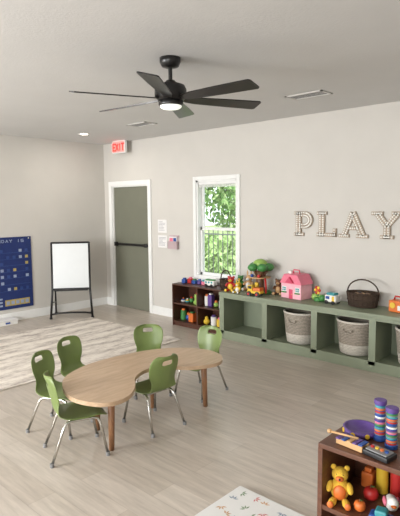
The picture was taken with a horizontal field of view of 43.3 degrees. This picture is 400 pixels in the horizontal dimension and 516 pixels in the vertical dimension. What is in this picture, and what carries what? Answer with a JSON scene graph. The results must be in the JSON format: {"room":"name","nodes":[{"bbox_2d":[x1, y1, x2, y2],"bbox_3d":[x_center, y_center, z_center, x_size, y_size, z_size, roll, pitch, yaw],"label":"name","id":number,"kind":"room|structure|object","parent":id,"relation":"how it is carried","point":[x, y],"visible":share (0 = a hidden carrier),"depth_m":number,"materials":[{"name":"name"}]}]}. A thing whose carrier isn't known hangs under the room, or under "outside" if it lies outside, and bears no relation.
{"room":"children's room","nodes":[
{"label":"children's room","id":0,"kind":"room"},
{"bbox_2d":[0,135,107,314],"bbox_3d":[-4.406,-0.237,5.837,0.150,2.740,8.000,5,8,43],"label":"wall","id":1,"kind":"structure","parent":0,"point":[51,190],"depth_m":7.93,"materials":[{"name":"paint"}]},
{"bbox_2d":[0,236,33,310],"bbox_3d":[-2.896,0.237,7.390,0.016,1.070,0.940,5,8,43],"label":"pocket chart","id":2,"kind":"object","parent":1,"relation":"attached to","point":[16,281],"visible":1,"depth_m":7.54,"materials":[{"name":"blue fabric"}]},
{"bbox_2d":[0,297,107,319],"bbox_3d":[-4.334,1.067,5.915,0.015,0.130,8.000,5,8,43],"label":"baseboard","id":3,"kind":"structure","parent":1,"relation":"attached to","point":[32,313],"depth_m":8.09,"materials":[{"name":"white wood"}]},
{"bbox_2d":[0,0,399,144],"bbox_3d":[-0.921,-1.349,2.455,9.700,0.100,8.300,5,8,43],"label":"ceiling","id":4,"kind":"structure","parent":0,"point":[349,50],"depth_m":3.61,"materials":[{"name":"paint"}]},
{"bbox_2d":[112,140,126,153],"bbox_3d":[-1.282,-1.771,8.046,0.320,0.200,0.080,5,8,43],"label":"exit sign","id":5,"kind":"object","parent":4,"relation":"attached to","point":[119,146],"visible":1,"depth_m":8.00,"materials":[{"name":"white plastic"}]},
{"bbox_2d":[127,121,156,126],"bbox_3d":[-0.743,-1.706,6.437,0.360,0.010,0.200,5,8,43],"label":"ceiling vent","id":6,"kind":"object","parent":4,"relation":"attached to","point":[140,124],"depth_m":6.43,"materials":[{"name":"white metal"}]},
{"bbox_2d":[69,55,260,117],"bbox_3d":[-0.211,-1.243,3.602,1.414,0.358,1.324,5,8,43],"label":"ceiling fan","id":7,"kind":"object","parent":4,"relation":"hanging from","point":[170,94],"depth_m":3.53,"materials":[{"name":"black metal"}]},
{"bbox_2d":[285,90,332,99],"bbox_3d":[1.036,-1.556,4.819,0.400,0.010,0.200,5,8,43],"label":"ceiling vent","id":8,"kind":"object","parent":4,"relation":"attached to","point":[317,93],"depth_m":4.81,"materials":[{"name":"white metal"}]},
{"bbox_2d":[0,304,399,515],"bbox_3d":[-0.894,1.476,2.747,9.700,0.100,8.300,5,8,43],"label":"floor","id":9,"kind":"structure","parent":0,"point":[262,434],"depth_m":3.72,"materials":[{"name":"wood"}]},
{"bbox_2d":[0,317,17,326],"bbox_3d":[-2.845,0.931,7.338,0.200,0.080,0.330,5,8,43],"label":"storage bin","id":10,"kind":"object","parent":9,"relation":"on","point":[6,321],"visible":1,"depth_m":7.32,"materials":[{"name":"plastic"}]},
{"bbox_2d":[26,350,92,439],"bbox_3d":[-1.080,1.019,3.874,0.400,0.582,0.340,1,6,18],"label":"chair","id":11,"kind":"object","parent":9,"relation":"on","point":[47,362],"visible":0.62,"depth_m":3.88,"materials":[{"name":"green plastic"}]},
{"bbox_2d":[52,335,84,407],"bbox_3d":[-1.002,0.977,4.282,0.400,0.582,0.340,3,7,31],"label":"chair","id":12,"kind":"object","parent":9,"relation":"on","point":[69,355],"visible":0.5,"depth_m":4.36,"materials":[{"name":"green plastic"}]},
{"bbox_2d":[50,241,93,319],"bbox_3d":[-1.994,0.324,7.841,0.664,1.167,0.465,-1,6,-9],"label":"easel","id":13,"kind":"object","parent":9,"relation":"on","point":[70,261],"visible":1,"depth_m":7.72,"materials":[{"name":"black metal"}]},
{"bbox_2d":[43,370,109,468],"bbox_3d":[-0.868,1.057,3.486,0.400,0.582,0.340,-3,6,-25],"label":"chair","id":14,"kind":"object","parent":9,"relation":"on","point":[73,412],"visible":0.92,"depth_m":3.43,"materials":[{"name":"green plastic"}]},
{"bbox_2d":[0,317,181,390],"bbox_3d":[-2.218,1.127,5.696,1.940,0.013,3.750,5,8,43],"label":"area rug","id":15,"kind":"object","parent":9,"relation":"on","point":[100,339],"visible":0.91,"depth_m":6.21,"materials":[{"name":"beige fabric"}]},
{"bbox_2d":[62,348,221,450],"bbox_3d":[-0.448,1.072,3.898,0.787,0.461,1.394,5,8,43],"label":"table","id":16,"kind":"object","parent":9,"relation":"on","point":[109,382],"visible":0.95,"depth_m":3.77,"materials":[{"name":"brown wood"}]},
{"bbox_2d":[133,324,171,399],"bbox_3d":[-0.456,0.934,4.641,0.340,0.582,0.400,-2,6,-12],"label":"chair","id":17,"kind":"object","parent":9,"relation":"on","point":[153,339],"visible":0.41,"depth_m":4.77,"materials":[{"name":"green plastic"}]},
{"bbox_2d":[122,353,185,437],"bbox_3d":[-0.363,1.007,3.926,0.340,0.582,0.400,-6,8,-43],"label":"chair","id":18,"kind":"object","parent":9,"relation":"on","point":[161,378],"visible":0.9,"depth_m":3.80,"materials":[{"name":"green plastic"}]},
{"bbox_2d":[172,282,223,333],"bbox_3d":[0.067,0.676,7.003,0.960,0.600,0.328,5,8,43],"label":"bookshelf","id":19,"kind":"object","parent":9,"relation":"on","point":[180,290],"visible":0.37,"depth_m":7.06,"materials":[{"name":"brown wood"}]},
{"bbox_2d":[181,294,195,304],"bbox_3d":[-0.124,0.551,7.125,0.094,0.166,0.404,-5,7,-38],"label":"toys","id":20,"kind":"object","parent":19,"relation":"in","point":[191,299],"visible":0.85,"depth_m":7.12},
{"bbox_2d":[181,308,196,321],"bbox_3d":[-0.132,0.814,7.147,0.393,0.159,0.114,5,8,43],"label":"toys","id":21,"kind":"object","parent":19,"relation":"in","point":[191,316],"visible":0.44,"depth_m":7.10},
{"bbox_2d":[182,277,204,284],"bbox_3d":[-0.077,0.319,7.130,0.396,0.086,0.100,3,7,32],"label":"toys","id":22,"kind":"object","parent":19,"relation":"on","point":[190,279],"visible":0.93,"depth_m":7.12},
{"bbox_2d":[205,279,216,286],"bbox_3d":[0.146,0.338,6.865,0.170,0.100,0.095,5,8,43],"label":"bus","id":23,"kind":"object","parent":19,"relation":"on","point":[211,282],"visible":1,"depth_m":6.82,"materials":[{"name":"white plastic"}]},
{"bbox_2d":[205,293,218,306],"bbox_3d":[0.219,0.573,6.811,0.396,0.180,0.087,4,8,39],"label":"toys","id":24,"kind":"object","parent":19,"relation":"in","point":[209,298],"visible":0.57,"depth_m":6.83},
{"bbox_2d":[204,315,219,326],"bbox_3d":[0.217,0.838,6.834,0.394,0.168,0.125,5,8,43],"label":"toys","id":25,"kind":"object","parent":19,"relation":"in","point":[214,321],"visible":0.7,"depth_m":6.85},
{"bbox_2d":[219,270,230,288],"bbox_3d":[0.343,0.278,6.689,0.186,0.244,0.162,5,8,43],"label":"wicker basket","id":26,"kind":"object","parent":19,"relation":"on","point":[223,281],"visible":0.75,"depth_m":6.64,"materials":[{"name":"brown wicker"}]},
{"bbox_2d":[174,325,227,402],"bbox_3d":[0.009,0.937,4.576,0.340,0.582,0.400,4,7,38],"label":"chair","id":27,"kind":"object","parent":9,"relation":"on","point":[208,341],"visible":0.42,"depth_m":4.68,"materials":[{"name":"green plastic"}]},
{"bbox_2d":[195,486,303,515],"bbox_3d":[0.059,1.440,2.373,0.620,0.030,1.200,5,8,43],"label":"play mat","id":28,"kind":"object","parent":9,"relation":"on","point":[241,501],"visible":1,"depth_m":2.79,"materials":[{"name":"white fabric"}]},
{"bbox_2d":[219,289,399,377],"bbox_3d":[1.638,0.820,5.468,3.400,0.600,0.448,5,8,43],"label":"storage bench","id":29,"kind":"object","parent":9,"relation":"on","point":[259,321],"visible":0.77,"depth_m":5.67,"materials":[{"name":"green paint"}]},
{"bbox_2d":[224,276,235,291],"bbox_3d":[0.392,0.329,6.455,0.138,0.196,0.163,2,6,23],"label":"plush bear","id":30,"kind":"object","parent":29,"relation":"on","point":[231,284],"visible":0.98,"depth_m":6.43},
{"bbox_2d":[232,279,240,293],"bbox_3d":[0.468,0.354,6.325,0.097,0.171,0.115,3,7,33],"label":"rabbit","id":31,"kind":"object","parent":29,"relation":"on","point":[237,288],"visible":1,"depth_m":6.31},
{"bbox_2d":[235,275,243,287],"bbox_3d":[0.523,0.316,6.619,0.130,0.185,0.153,4,7,38],"label":"plush bear","id":32,"kind":"object","parent":29,"relation":"on","point":[240,278],"visible":0.59,"depth_m":6.60},
{"bbox_2d":[241,270,253,290],"bbox_3d":[0.626,0.291,6.503,0.146,0.256,0.172,3,7,33],"label":"rabbit","id":33,"kind":"object","parent":29,"relation":"on","point":[248,282],"visible":0.66,"depth_m":6.49},
{"bbox_2d":[246,284,263,296],"bbox_3d":[0.669,0.395,6.108,0.190,0.130,0.135,4,7,38],"label":"toy truck","id":34,"kind":"object","parent":29,"relation":"on","point":[251,289],"visible":1,"depth_m":6.09,"materials":[{"name":"yellow plastic"}]},
{"bbox_2d":[248,259,273,294],"bbox_3d":[0.758,0.224,6.298,0.352,0.430,0.340,5,8,43],"label":"toy treehouse","id":35,"kind":"object","parent":29,"relation":"on","point":[263,267],"visible":0.94,"depth_m":6.21,"materials":[{"name":"green plastic"}]},
{"bbox_2d":[272,278,280,294],"bbox_3d":[0.961,0.351,6.186,0.138,0.196,0.163,2,6,23],"label":"plush bear","id":36,"kind":"object","parent":29,"relation":"on","point":[277,287],"visible":0.88,"depth_m":6.17},
{"bbox_2d":[280,269,312,299],"bbox_3d":[1.129,0.303,5.950,0.250,0.337,0.330,-5,8,-39],"label":"dollhouse","id":37,"kind":"object","parent":29,"relation":"on","point":[294,285],"visible":1,"depth_m":5.88,"materials":[{"name":"pink plastic"}]},
{"bbox_2d":[283,308,310,344],"bbox_3d":[1.188,0.792,5.894,0.425,0.367,0.450,5,8,43],"label":"storage basket","id":38,"kind":"object","parent":29,"relation":"on","point":[297,321],"visible":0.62,"depth_m":5.74,"materials":[{"name":"beige wicker"}]},
{"bbox_2d":[311,286,324,301],"bbox_3d":[1.350,0.404,5.751,0.095,0.173,0.200,-4,7,-32],"label":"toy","id":39,"kind":"object","parent":29,"relation":"on","point":[315,296],"visible":0.99,"depth_m":5.72,"materials":[{"name":"green plastic"}]},
{"bbox_2d":[324,292,339,304],"bbox_3d":[1.467,0.444,5.588,0.110,0.125,0.150,-5,7,-37],"label":"toy camper","id":40,"kind":"object","parent":29,"relation":"on","point":[333,297],"visible":1,"depth_m":5.54,"materials":[{"name":"white plastic"}]},
{"bbox_2d":[336,316,368,355],"bbox_3d":[1.686,0.834,5.433,0.425,0.367,0.450,5,8,43],"label":"storage basket","id":41,"kind":"object","parent":29,"relation":"on","point":[353,333],"visible":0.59,"depth_m":5.28,"materials":[{"name":"beige wicker"}]},
{"bbox_2d":[346,279,379,307],"bbox_3d":[1.748,0.371,5.413,0.366,0.294,0.262,5,8,43],"label":"wicker basket","id":42,"kind":"object","parent":29,"relation":"on","point":[356,298],"visible":1,"depth_m":5.33,"materials":[{"name":"brown wicker"}]},
{"bbox_2d":[389,295,399,312],"bbox_3d":[2.018,0.467,5.125,0.128,0.163,0.160,-5,7,-37],"label":"toy","id":43,"kind":"object","parent":29,"relation":"on","point":[394,304],"visible":1,"depth_m":5.11,"materials":[{"name":"orange plastic"}]},
{"bbox_2d":[395,325,399,362],"bbox_3d":[2.155,0.875,5.000,0.425,0.367,0.450,5,8,43],"label":"storage basket","id":44,"kind":"object","parent":29,"relation":"on","point":[397,327],"visible":0.97,"depth_m":5.00,"materials":[{"name":"beige wicker"}]},
{"bbox_2d":[317,426,399,515],"bbox_3d":[1.013,1.162,2.110,0.980,0.620,0.340,5,8,43],"label":"bookshelf","id":45,"kind":"object","parent":9,"relation":"on","point":[330,452],"visible":0.55,"depth_m":2.30,"materials":[{"name":"brown wood"}]},
{"bbox_2d":[326,464,352,510],"bbox_3d":[0.641,1.038,2.310,0.120,0.171,0.142,1,6,18],"label":"plush bear","id":46,"kind":"object","parent":45,"relation":"on","point":[339,487],"visible":1,"depth_m":2.29},
{"bbox_2d":[327,428,368,452],"bbox_3d":[0.662,0.811,2.265,0.080,0.050,0.183,-6,8,-41],"label":"toy xylophone","id":47,"kind":"object","parent":45,"relation":"on","point":[348,440],"depth_m":2.23,"materials":[{"name":"beige wood"}]},
{"bbox_2d":[342,419,374,439],"bbox_3d":[0.759,0.807,2.377,0.170,0.026,0.170,5,8,43],"label":"tambourine","id":48,"kind":"object","parent":45,"relation":"on","point":[363,429],"visible":0.8,"depth_m":2.39,"materials":[{"name":"purple plastic"}]},
{"bbox_2d":[354,499,365,511],"bbox_3d":[0.714,1.102,2.252,0.052,0.053,0.052,5,8,43],"label":"toy","id":49,"kind":"object","parent":45,"relation":"in","point":[359,505],"depth_m":2.24,"materials":[{"name":"orange plastic"}]},
{"bbox_2d":[363,485,378,500],"bbox_3d":[0.792,1.085,2.335,0.068,0.070,0.068,5,8,43],"label":"apple","id":50,"kind":"object","parent":45,"relation":"in","point":[371,493],"depth_m":2.31,"materials":[{"name":"red plastic"}]},
{"bbox_2d":[362,444,396,463],"bbox_3d":[0.767,0.829,2.152,0.080,0.036,0.120,-5,7,-37],"label":"keyboard","id":51,"kind":"object","parent":45,"relation":"on","point":[379,453],"depth_m":2.13,"materials":[{"name":"grey plastic"}]},
{"bbox_2d":[373,397,386,441],"bbox_3d":[0.821,0.736,2.297,0.056,0.190,0.056,5,8,43],"label":"shaker","id":52,"kind":"object","parent":45,"relation":"on","point":[380,403],"visible":0.98,"depth_m":2.28,"materials":[{"name":"multicoloured plastic"}]},
{"bbox_2d":[361,465,399,498],"bbox_3d":[0.918,1.031,2.349,0.329,0.172,0.063,5,8,43],"label":"blocks","id":53,"kind":"object","parent":45,"relation":"in","point":[379,478],"depth_m":2.37},
{"bbox_2d":[384,405,398,449],"bbox_3d":[0.845,0.747,2.221,0.056,0.185,0.056,5,8,43],"label":"shaker","id":54,"kind":"object","parent":45,"relation":"on","point":[392,411],"visible":1,"depth_m":2.20,"materials":[{"name":"multicoloured plastic"}]},
{"bbox_2d":[103,101,399,308],"bbox_3d":[1.865,-0.269,5.569,9.700,2.740,0.150,5,8,43],"label":"wall","id":55,"kind":"structure","parent":0,"point":[338,163],"depth_m":6.11,"materials":[{"name":"paint"}]},
{"bbox_2d":[108,179,152,312],"bbox_3d":[-1.100,-0.207,8.319,1.060,2.110,0.150,5,8,43],"label":"trim","id":56,"kind":"structure","parent":55,"relation":"attached to","point":[111,185],"depth_m":8.30,"materials":[{"name":"white wood"}]},
{"bbox_2d":[114,186,149,311],"bbox_3d":[-1.123,-0.156,8.296,0.872,2.013,0.093,5,8,43],"label":"door","id":57,"kind":"structure","parent":55,"relation":"in","point":[130,203],"depth_m":8.29,"materials":[{"name":"paint"}]},
{"bbox_2d":[107,297,171,316],"bbox_3d":[1.827,1.037,5.637,9.385,0.130,0.015,5,8,43],"label":"baseboard","id":58,"kind":"structure","parent":55,"relation":"attached to","point":[164,311],"depth_m":7.89,"materials":[{"name":"white paint"}]},
{"bbox_2d":[158,220,166,232],"bbox_3d":[-0.577,-0.487,7.718,0.200,0.200,0.006,5,8,43],"label":"notice","id":59,"kind":"object","parent":55,"relation":"attached to","point":[162,224],"visible":1,"depth_m":7.71,"materials":[{"name":"paper"}]},
{"bbox_2d":[158,235,166,247],"bbox_3d":[-0.575,-0.253,7.742,0.200,0.190,0.006,5,8,43],"label":"notice","id":60,"kind":"object","parent":55,"relation":"attached to","point":[162,239],"visible":1,"depth_m":7.74,"materials":[{"name":"paper"}]},
{"bbox_2d":[168,235,178,248],"bbox_3d":[-0.399,-0.238,7.550,0.200,0.205,0.049,5,8,43],"label":"brochure holder","id":61,"kind":"object","parent":55,"relation":"attached to","point":[173,243],"visible":1,"depth_m":7.52,"materials":[{"name":"pink plastic"}]},
{"bbox_2d":[192,174,239,282],"bbox_3d":[0.255,-0.400,7.018,0.890,1.475,0.190,5,8,43],"label":"window","id":62,"kind":"structure","parent":55,"relation":"in","point":[199,183],"depth_m":7.17,"materials":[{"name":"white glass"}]},
{"bbox_2d":[294,211,313,235],"bbox_3d":[1.233,-0.410,6.016,0.256,0.294,0.036,5,8,43],"label":"letter","id":63,"kind":"object","parent":55,"relation":"attached to","point":[299,214],"depth_m":6.02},
{"bbox_2d":[316,211,336,236],"bbox_3d":[1.458,-0.390,5.808,0.249,0.290,0.036,5,8,43],"label":"letter","id":64,"kind":"object","parent":55,"relation":"attached to","point":[322,215],"depth_m":5.83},
{"bbox_2d":[338,211,368,237],"bbox_3d":[1.698,-0.371,5.585,0.346,0.295,0.036,5,8,43],"label":"letter","id":65,"kind":"object","parent":55,"relation":"attached to","point":[353,217],"depth_m":5.57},
{"bbox_2d":[371,211,399,238],"bbox_3d":[1.973,-0.347,5.331,0.336,0.295,0.036,5,8,43],"label":"letter","id":66,"kind":"object","parent":55,"relation":"attached to","point":[379,215],"depth_m":5.33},
{"bbox_2d":[368,506,393,515],"bbox_3d":[0.777,1.105,2.159,0.100,0.065,0.072,3,7,33],"label":"toy car","id":67,"kind":"object","parent":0,"point":[379,511],"depth_m":2.15,"materials":[{"name":"teal plastic"}]},
{"bbox_2d":[382,494,399,511],"bbox_3d":[0.855,1.089,2.244,0.076,0.079,0.132,1,6,13],"label":"duck","id":68,"kind":"object","parent":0,"point":[391,502],"depth_m":2.22},
{"label":"outside","id":69,"kind":"structure","parent":0,"visible":0},
{"bbox_2d":[205,224,235,274],"bbox_3d":[12.133,-0.620,23.572,50.000,0.150,39.600,5,8,43],"label":"lawn","id":70,"kind":"structure","parent":69,"point":[231,225],"depth_m":30.38,"materials":[{"name":"green plant"}]},
{"bbox_2d":[205,231,235,274],"bbox_3d":[0.376,-0.196,13.870,12.168,1.199,1.103,5,8,43],"label":"hedge","id":71,"kind":"object","parent":70,"relation":"on","point":[218,242],"visible":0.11,"depth_m":13.42,"materials":[{"name":"green plant"}]},
{"bbox_2d":[205,184,235,232],"bbox_3d":[1.626,-2.722,16.703,4.719,5.637,4.771,5,8,43],"label":"tree","id":72,"kind":"object","parent":70,"relation":"on","point":[208,192],"visible":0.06,"depth_m":16.24,"materials":[{"name":"green plant"}]},
{"bbox_2d":[205,230,235,274],"bbox_3d":[0.269,0.020,11.395,7.200,1.300,0.035,5,8,43],"label":"iron fence","id":73,"kind":"object","parent":70,"relation":"on","point":[208,233],"visible":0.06,"depth_m":11.18,"materials":[{"name":"metal"}]},
{"bbox_2d":[211,184,235,222],"bbox_3d":[2.183,-2.031,14.056,3.889,4.794,3.789,5,8,43],"label":"tree","id":74,"kind":"object","parent":70,"relation":"on","point":[224,203],"visible":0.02,"depth_m":13.94,"materials":[{"name":"green plant"}]}
]}

